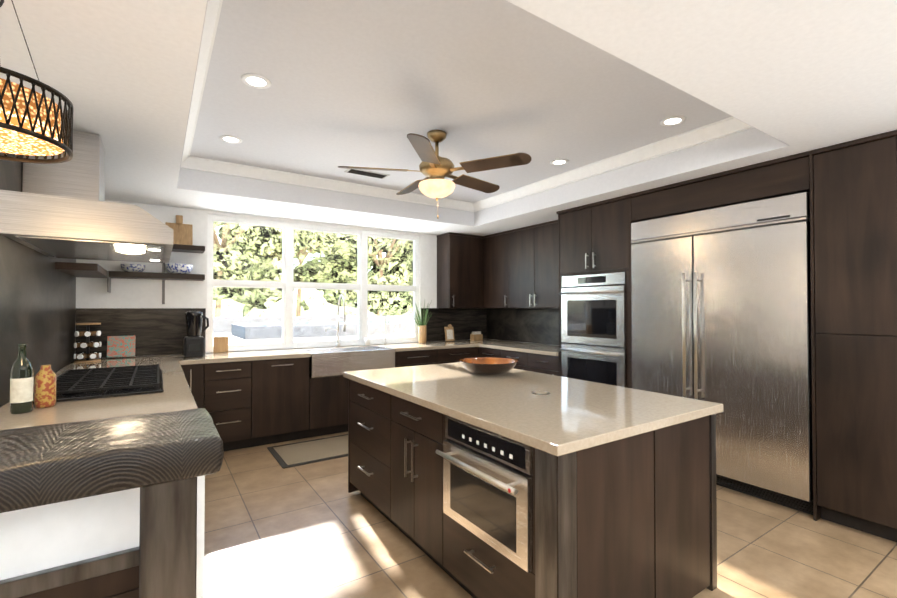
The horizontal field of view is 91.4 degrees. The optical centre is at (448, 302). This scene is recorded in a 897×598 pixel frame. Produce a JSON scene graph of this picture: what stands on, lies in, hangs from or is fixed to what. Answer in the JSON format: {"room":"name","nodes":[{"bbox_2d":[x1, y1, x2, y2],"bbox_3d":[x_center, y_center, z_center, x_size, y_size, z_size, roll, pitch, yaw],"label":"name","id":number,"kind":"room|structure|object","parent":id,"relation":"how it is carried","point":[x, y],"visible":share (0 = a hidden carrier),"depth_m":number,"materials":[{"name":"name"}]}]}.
{"room":"kitchen","nodes":[
{"label":"kitchen","id":0,"kind":"room"},
{"bbox_2d":[0,152,75,406],"bbox_3d":[-3.179,-0.035,2.856,0.860,2.950,2.430,1,-1,-34],"label":"wall","id":1,"kind":"structure","parent":0,"point":[37,303],"depth_m":2.65,"materials":[{"name":"paint"}]},
{"bbox_2d":[0,130,173,262],"bbox_3d":[-2.184,-0.658,2.787,0.707,0.699,1.200,1,-1,-34],"label":"range hood","id":2,"kind":"object","parent":1,"relation":"attached to","point":[64,210],"visible":0.92,"depth_m":2.41,"materials":[{"name":"light wood"},{"name":"steel"}]},
{"bbox_2d":[75,200,455,359],"bbox_3d":[-1.849,-0.003,5.289,6.070,2.950,0.150,1,-1,-34],"label":"wall","id":3,"kind":"structure","parent":0,"point":[124,293],"depth_m":4.56,"materials":[{"name":"paint"}]},
{"bbox_2d":[55,262,109,292],"bbox_3d":[-3.022,-0.197,3.635,0.257,0.195,0.750,1,-1,-34],"label":"floating shelf","id":4,"kind":"object","parent":3,"relation":"attached to","point":[89,270],"depth_m":3.44,"materials":[{"name":"brown wood"}]},
{"bbox_2d":[75,308,205,358],"bbox_3d":[-3.045,0.300,4.393,1.066,0.476,0.010,1,-1,-34],"label":"backsplash","id":5,"kind":"structure","parent":3,"relation":"attached to","point":[158,331],"depth_m":4.38,"materials":[{"name":"tile"}]},
{"bbox_2d":[110,244,204,303],"bbox_3d":[-2.989,-0.279,4.292,1.037,0.595,0.247,1,-1,-34],"label":"floating shelf","id":6,"kind":"object","parent":3,"relation":"attached to","point":[163,276],"depth_m":4.35,"materials":[{"name":"brown wood"}]},
{"bbox_2d":[120,264,145,271],"bbox_3d":[-3.055,-0.325,4.245,0.198,0.072,0.198,1,-1,-43],"label":"bowl","id":7,"kind":"object","parent":6,"relation":"on","point":[125,267],"depth_m":4.18,"materials":[{"name":"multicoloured ceramic"}]},
{"bbox_2d":[165,263,192,273],"bbox_3d":[-2.739,-0.333,4.455,0.241,0.095,0.241,1,-1,-43],"label":"bowl","id":8,"kind":"object","parent":6,"relation":"on","point":[180,268],"depth_m":4.37,"materials":[{"name":"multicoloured ceramic"}]},
{"bbox_2d":[165,215,192,244],"bbox_3d":[-2.789,-0.737,4.536,0.240,0.323,0.057,1,-1,-34],"label":"cutting board","id":9,"kind":"object","parent":6,"relation":"on","point":[182,234],"visible":0.81,"depth_m":4.54,"materials":[{"name":"brown wood"}]},
{"bbox_2d":[205,214,418,352],"bbox_3d":[-1.520,-0.197,5.474,2.660,1.497,0.130,1,-1,-34],"label":"window","id":10,"kind":"structure","parent":3,"relation":"in","point":[288,284],"depth_m":5.29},
{"bbox_2d":[421,308,486,341],"bbox_3d":[0.100,0.328,6.483,1.160,0.476,0.012,1,-1,-34],"label":"backsplash","id":11,"kind":"structure","parent":3,"relation":"attached to","point":[464,321],"depth_m":6.49,"materials":[{"name":"tile"}]},
{"bbox_2d":[437,232,482,307],"bbox_3d":[0.312,-0.436,6.417,0.920,1.047,0.365,1,-1,-34],"label":"upper cabinet","id":12,"kind":"object","parent":3,"relation":"attached to","point":[459,270],"visible":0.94,"depth_m":6.19,"materials":[{"name":"brown wood"}]},
{"bbox_2d":[0,0,896,235],"bbox_3d":[0.568,-1.226,1.670,5.770,0.400,8.580,1,-1,-34],"label":"ceiling","id":13,"kind":"structure","parent":0,"point":[543,84],"depth_m":2.42,"materials":[{"name":"paint"}]},
{"bbox_2d":[0,0,72,163],"bbox_3d":[-1.345,-0.747,1.280,0.380,0.563,0.380,1,-1,-34],"label":"pendant chandelier","id":14,"kind":"object","parent":13,"relation":"hanging from","point":[33,122],"visible":1,"depth_m":1.28,"materials":[{"name":"brown metal"}]},
{"bbox_2d":[219,135,241,143],"bbox_3d":[-1.711,-1.279,3.446,0.158,0.005,0.158,1,-1,-34],"label":"recessed light","id":15,"kind":"object","parent":13,"relation":"in","point":[226,138],"depth_m":3.44,"materials":[{"name":"white glass"}]},
{"bbox_2d":[241,74,270,88],"bbox_3d":[-1.124,-1.290,2.563,0.158,0.005,0.158,1,-1,-34],"label":"recessed light","id":16,"kind":"object","parent":13,"relation":"in","point":[256,81],"depth_m":2.56,"materials":[{"name":"white glass"}]},
{"bbox_2d":[344,169,389,178],"bbox_3d":[-0.800,-1.265,4.315,0.420,0.007,0.160,1,-1,-34],"label":"ceiling vent","id":17,"kind":"object","parent":13,"relation":"in","point":[367,173],"visible":0.9,"depth_m":4.30,"materials":[{"name":"black metal"}]},
{"bbox_2d":[338,130,530,218],"bbox_3d":[-0.095,-0.957,3.379,1.394,0.648,1.373,1,-1,-34],"label":"ceiling fan","id":18,"kind":"object","parent":13,"relation":"hanging from","point":[435,168],"visible":1,"depth_m":3.23,"materials":[{"name":"brown wood"}]},
{"bbox_2d":[181,0,753,211],"bbox_3d":[-0.089,-1.235,3.335,3.256,0.093,3.376,1,-1,-34],"label":"molding","id":19,"kind":"structure","parent":13,"relation":"attached to","point":[714,131],"depth_m":3.95,"materials":[{"name":"white paint"}]},
{"bbox_2d":[550,159,568,164],"bbox_3d":[1.008,-1.272,3.980,0.158,0.005,0.158,1,-1,-34],"label":"recessed light","id":20,"kind":"object","parent":13,"relation":"in","point":[558,161],"depth_m":3.98,"materials":[{"name":"white glass"}]},
{"bbox_2d":[660,116,685,125],"bbox_3d":[1.589,-1.283,3.106,0.158,0.005,0.158,1,-1,-34],"label":"recessed light","id":21,"kind":"object","parent":13,"relation":"in","point":[674,120],"depth_m":3.10,"materials":[{"name":"white glass"}]},
{"bbox_2d":[204,431,896,597],"bbox_3d":[0.568,1.474,1.634,6.070,0.100,8.880,1,-1,-34],"label":"floor","id":22,"kind":"structure","parent":0,"point":[273,528],"depth_m":2.56,"materials":[{"name":"tile"}]},
{"bbox_2d":[0,475,204,597],"bbox_3d":[-1.401,0.927,0.872,1.631,0.973,0.438,1,-1,-34],"label":"peninsula base","id":23,"kind":"object","parent":22,"relation":"on","point":[144,542],"visible":0.56,"depth_m":1.26,"materials":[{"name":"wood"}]},
{"bbox_2d":[0,408,223,512],"bbox_3d":[-1.382,0.387,0.853,1.648,0.104,0.445,1,-1,-34],"label":"countertop","id":24,"kind":"structure","parent":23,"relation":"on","point":[40,465],"depth_m":1.04,"materials":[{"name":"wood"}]},
{"bbox_2d":[181,364,204,407],"bbox_3d":[-2.569,1.020,4.326,0.219,0.878,0.626,1,-1,-34],"label":"base cabinet","id":25,"kind":"object","parent":22,"relation":"on","point":[194,374],"depth_m":4.10,"materials":[{"name":"brown wood"}]},
{"bbox_2d":[205,361,252,450],"bbox_3d":[-2.305,1.023,4.502,0.415,0.878,0.626,1,-1,-34],"label":"base cabinet","id":26,"kind":"object","parent":22,"relation":"on","point":[246,404],"depth_m":4.26,"materials":[{"name":"brown wood"}]},
{"bbox_2d":[253,357,312,446],"bbox_3d":[-1.893,1.026,4.776,0.576,0.878,0.626,1,-1,-34],"label":"base cabinet","id":27,"kind":"object","parent":22,"relation":"on","point":[282,388],"depth_m":4.52,"materials":[{"name":"brown wood"}]},
{"bbox_2d":[267,434,347,468],"bbox_3d":[-0.922,1.458,4.571,1.700,0.010,0.680,1,-1,-34],"label":"area rug","id":28,"kind":"object","parent":22,"relation":"on","point":[305,452],"visible":0.36,"depth_m":4.25,"materials":[{"name":"beige fabric"}]},
{"bbox_2d":[313,375,347,436],"bbox_3d":[-1.237,1.146,5.211,1.000,0.650,0.626,1,-1,-34],"label":"base cabinet","id":29,"kind":"object","parent":22,"relation":"on","point":[330,393],"depth_m":4.81,"materials":[{"name":"brown wood"}]},
{"bbox_2d":[395,349,436,366],"bbox_3d":[-0.569,1.038,5.656,0.603,0.878,0.626,1,-1,-34],"label":"base cabinet","id":30,"kind":"object","parent":22,"relation":"on","point":[419,357],"depth_m":5.39,"materials":[{"name":"brown wood"}]},
{"bbox_2d":[437,347,477,363],"bbox_3d":[-0.037,1.043,6.010,0.675,0.878,0.626,1,-1,-34],"label":"base cabinet","id":31,"kind":"object","parent":22,"relation":"on","point":[451,355],"depth_m":5.71,"materials":[{"name":"brown wood"}]},
{"bbox_2d":[478,347,497,357],"bbox_3d":[0.804,1.041,5.906,0.646,0.878,0.473,1,-1,-34],"label":"base cabinet","id":32,"kind":"object","parent":22,"relation":"on","point":[482,352],"depth_m":5.76,"materials":[{"name":"brown wood"}]},
{"bbox_2d":[498,349,525,369],"bbox_3d":[1.067,1.036,5.511,0.646,0.878,0.476,1,-1,-34],"label":"base cabinet","id":33,"kind":"object","parent":22,"relation":"on","point":[520,356],"depth_m":5.30,"materials":[{"name":"brown wood"}]},
{"bbox_2d":[348,379,716,597],"bbox_3d":[0.264,0.999,2.726,1.223,0.878,2.076,1,-1,-34],"label":"kitchen island","id":34,"kind":"object","parent":22,"relation":"on","point":[473,511],"visible":0.81,"depth_m":1.93,"materials":[{"name":"brown wood"}]},
{"bbox_2d":[343,362,722,455],"bbox_3d":[0.293,0.539,2.755,1.200,0.040,2.130,1,-1,-34],"label":"island countertop","id":35,"kind":"structure","parent":34,"relation":"on","point":[566,415],"depth_m":2.21,"materials":[{"name":"stone"}]},
{"bbox_2d":[459,357,517,374],"bbox_3d":[0.294,0.475,3.207,0.430,0.095,0.430,1,-1,-34],"label":"bowl","id":36,"kind":"object","parent":35,"relation":"on","point":[487,365],"visible":1,"depth_m":3.09,"materials":[{"name":"wood"}]},
{"bbox_2d":[532,391,549,394],"bbox_3d":[0.520,0.510,2.468,0.096,0.006,0.096,1,-1,-34],"label":"electrical outlet","id":37,"kind":"object","parent":35,"relation":"on","point":[540,392],"visible":0.98,"depth_m":2.46,"materials":[{"name":"silver metal"}]},
{"bbox_2d":[526,353,558,375],"bbox_3d":[1.330,1.031,5.115,0.646,0.878,0.475,1,-1,-34],"label":"base cabinet","id":38,"kind":"object","parent":22,"relation":"on","point":[541,363],"depth_m":4.94,"materials":[{"name":"brown wood"}]},
{"bbox_2d":[557,194,633,387],"bbox_3d":[1.668,0.239,4.540,0.731,2.447,0.886,1,-1,-34],"label":"tall cabinet","id":39,"kind":"object","parent":22,"relation":"on","point":[594,299],"visible":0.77,"depth_m":4.33,"materials":[{"name":"brown wood"}]},
{"bbox_2d":[631,192,812,514],"bbox_3d":[2.279,0.358,3.618,0.733,2.185,1.308,1,-1,-34],"label":"fridge","id":40,"kind":"object","parent":22,"relation":"on","point":[720,305],"visible":0.75,"depth_m":3.25,"materials":[{"name":"silver metal"}]},
{"bbox_2d":[809,130,896,541],"bbox_3d":[2.940,0.214,2.668,0.685,2.447,0.988,1,-1,-34],"label":"pantry","id":41,"kind":"object","parent":22,"relation":"on","point":[853,220],"visible":1,"depth_m":2.73,"materials":[{"name":"brown wood"}]},
{"bbox_3d":[-2.508,0.997,2.571,1.670,0.878,3.616,1,-1,-34],"label":"base cabinet","id":42,"kind":"object","parent":22,"relation":"on","visible":0},
{"bbox_2d":[0,359,197,429],"bbox_3d":[-2.108,0.539,2.746,0.807,0.040,3.450,1,-1,-34],"label":"countertop","id":43,"kind":"structure","parent":42,"relation":"on","point":[176,395],"depth_m":2.17,"materials":[{"name":"stone"}]},
{"bbox_2d":[10,344,33,413],"bbox_3d":[-1.965,0.349,2.018,0.078,0.315,0.078,1,-1,-34],"label":"wine bottle","id":44,"kind":"object","parent":43,"relation":"on","point":[21,388],"visible":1,"depth_m":1.99,"materials":[{"name":"green glass"}]},
{"bbox_2d":[34,365,55,407],"bbox_3d":[-1.966,0.409,2.137,0.080,0.200,0.080,1,-1,-34],"label":"pasta jar","id":45,"kind":"object","parent":43,"relation":"on","point":[45,386],"visible":1,"depth_m":2.11,"materials":[{"name":"orange glass"}]},
{"bbox_2d":[33,364,163,403],"bbox_3d":[-2.149,0.492,2.771,0.570,0.050,1.060,1,-1,-34],"label":"cooktop","id":46,"kind":"object","parent":43,"relation":"in","point":[83,384],"visible":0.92,"depth_m":2.56,"materials":[{"name":"black metal"}]},
{"bbox_2d":[65,340,475,366],"bbox_3d":[-1.265,0.571,5.180,4.902,0.040,0.659,1,-1,-34],"label":"countertop","id":47,"kind":"structure","parent":42,"relation":"on","point":[237,356],"depth_m":4.54,"materials":[{"name":"stone"}]},
{"bbox_2d":[74,323,101,362],"bbox_3d":[-3.239,0.360,3.934,0.193,0.345,0.193,1,-1,-34],"label":"spice rack","id":48,"kind":"object","parent":47,"relation":"on","point":[87,345],"visible":0.96,"depth_m":3.90,"materials":[{"name":"brown wood"}]},
{"bbox_2d":[107,335,135,357],"bbox_3d":[-3.170,0.429,4.245,0.220,0.203,0.056,1,-1,-34],"label":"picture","id":49,"kind":"object","parent":47,"relation":"on","point":[120,346],"visible":0.92,"depth_m":4.24},
{"bbox_2d":[183,311,208,357],"bbox_3d":[-2.481,0.312,4.317,0.215,0.450,0.182,1,-1,-34],"label":"blender","id":50,"kind":"object","parent":47,"relation":"on","point":[194,342],"visible":1,"depth_m":4.25,"materials":[{"name":"black plastic"}]},
{"bbox_2d":[213,336,227,352],"bbox_3d":[-2.449,0.458,4.713,0.140,0.170,0.025,1,-1,-34],"label":"sign","id":51,"kind":"object","parent":47,"relation":"on","point":[220,344],"visible":1,"depth_m":4.70,"materials":[{"name":"brown wood"}]},
{"bbox_2d":[325,294,345,346],"bbox_3d":[-1.348,0.226,5.295,0.232,0.649,0.266,1,-1,-34],"label":"faucet","id":52,"kind":"object","parent":47,"relation":"on","point":[338,344],"visible":0.98,"depth_m":5.38,"materials":[{"name":"silver metal"}]},
{"bbox_2d":[302,346,394,377],"bbox_3d":[-1.182,0.681,5.135,0.984,0.259,0.521,1,-1,-34],"label":"farmhouse sink","id":53,"kind":"object","parent":47,"relation":"in","point":[325,362],"visible":0.83,"depth_m":4.92,"materials":[{"name":"metal"}]},
{"bbox_2d":[364,337,370,345],"bbox_3d":[-1.043,0.505,5.632,0.080,0.100,0.080,1,-1,-34],"label":"cup","id":54,"kind":"object","parent":47,"relation":"on","point":[367,341],"visible":0.98,"depth_m":5.60,"materials":[{"name":"ceramic"}]},
{"bbox_2d":[382,318,388,344],"bbox_3d":[-0.805,0.379,5.728,0.100,0.354,0.126,1,-1,-34],"label":"filter faucet","id":55,"kind":"object","parent":47,"relation":"on","point":[385,342],"visible":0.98,"depth_m":5.76,"materials":[{"name":"silver metal"}]},
{"bbox_2d":[407,300,431,342],"bbox_3d":[-0.373,0.250,5.978,0.397,0.619,0.275,1,-1,-34],"label":"potted plant","id":56,"kind":"object","parent":47,"relation":"on","point":[421,333],"visible":1,"depth_m":5.96,"materials":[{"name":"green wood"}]},
{"bbox_2d":[444,324,454,340],"bbox_3d":[0.015,0.439,6.291,0.150,0.241,0.050,1,-1,-34],"label":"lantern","id":57,"kind":"object","parent":47,"relation":"on","point":[449,332],"visible":1,"depth_m":6.28,"materials":[{"name":"brown wood"}]},
{"bbox_2d":[464,339,557,355],"bbox_3d":[0.919,0.578,5.697,0.692,0.040,1.886,1,-1,-34],"label":"countertop","id":58,"kind":"structure","parent":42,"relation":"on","point":[552,350],"depth_m":5.52,"materials":[{"name":"stone"}]},
{"bbox_2d":[470,331,482,340],"bbox_3d":[0.414,0.501,6.493,0.160,0.130,0.100,1,-1,-34],"label":"box","id":59,"kind":"object","parent":58,"relation":"on","point":[476,336],"visible":0.98,"depth_m":6.46,"materials":[{"name":"brown wood"}]},
{"bbox_3d":[3.074,-0.030,3.231,0.150,2.950,8.730,1,-1,-34],"label":"wall","id":60,"kind":"structure","parent":0,"visible":0},
{"bbox_2d":[483,231,506,307],"bbox_3d":[0.796,-0.439,6.227,0.326,1.048,0.558,1,-1,-34],"label":"upper cabinet","id":61,"kind":"object","parent":60,"relation":"attached to","point":[494,245],"depth_m":6.14,"materials":[{"name":"brown wood"}]},
{"bbox_2d":[487,308,557,345],"bbox_3d":[1.158,0.321,5.963,0.010,0.476,2.050,1,-1,-34],"label":"backsplash","id":62,"kind":"structure","parent":60,"relation":"attached to","point":[528,325],"depth_m":6.10,"materials":[{"name":"tile"}]},
{"bbox_2d":[507,220,557,307],"bbox_3d":[1.213,-0.447,5.600,0.326,1.048,0.948,1,-1,-34],"label":"upper cabinet","id":63,"kind":"object","parent":60,"relation":"attached to","point":[520,267],"depth_m":5.52,"materials":[{"name":"brown wood"}]},
{"bbox_2d":[630,151,809,221],"bbox_3d":[2.307,-0.872,3.652,0.666,0.249,1.324,1,-1,-34],"label":"overhead cabinet","id":64,"kind":"object","parent":60,"relation":"attached to","point":[786,175],"visible":0.75,"depth_m":3.35,"materials":[{"name":"brown wood"}]},
{"label":"outside","id":65,"kind":"structure","parent":0,"visible":0},
{"bbox_3d":[-13.904,2.097,29.924,70.000,0.100,54.270,1,-1,-34],"label":"ground","id":66,"kind":"structure","parent":65,"visible":0},
{"bbox_2d":[213,221,313,316],"bbox_3d":[-7.614,-1.376,14.349,6.691,6.444,4.803,1,-1,-34],"label":"tree","id":67,"kind":"object","parent":66,"relation":"on","point":[232,267],"depth_m":14.40,"materials":[{"name":"green plant"}]},
{"bbox_2d":[218,224,376,316],"bbox_3d":[-6.088,-1.563,17.269,7.136,6.894,4.621,1,-1,-34],"label":"tree","id":68,"kind":"object","parent":66,"relation":"on","point":[317,265],"depth_m":16.99,"materials":[{"name":"green plant"}]},
{"bbox_2d":[213,315,412,344],"bbox_3d":[-3.436,1.092,10.579,34.000,1.400,4.900,1,-1,-34],"label":"wall","id":69,"kind":"structure","parent":66,"relation":"on","point":[320,333],"depth_m":10.26,"materials":[{"name":"paint"}]},
{"bbox_2d":[299,230,412,315],"bbox_3d":[-2.964,-1.286,17.826,6.628,6.355,3.838,1,-1,-34],"label":"tree","id":70,"kind":"object","parent":66,"relation":"on","point":[392,259],"depth_m":17.20,"materials":[{"name":"green plant"}]},
{"bbox_2d":[369,250,412,315],"bbox_3d":[-1.533,-1.476,21.573,7.210,6.834,5.025,1,-1,-34],"label":"tree","id":71,"kind":"object","parent":66,"relation":"on","point":[409,292],"depth_m":20.10,"materials":[{"name":"green plant"}]},
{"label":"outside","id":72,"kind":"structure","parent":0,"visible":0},
{"bbox_2d":[213,287,412,316],"bbox_3d":[-3.337,0.393,14.422,23.988,1.678,1.094,1,-1,-34],"label":"shrubs","id":73,"kind":"object","parent":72,"point":[297,298],"depth_m":13.53,"materials":[{"name":"green plant"}]}
]}

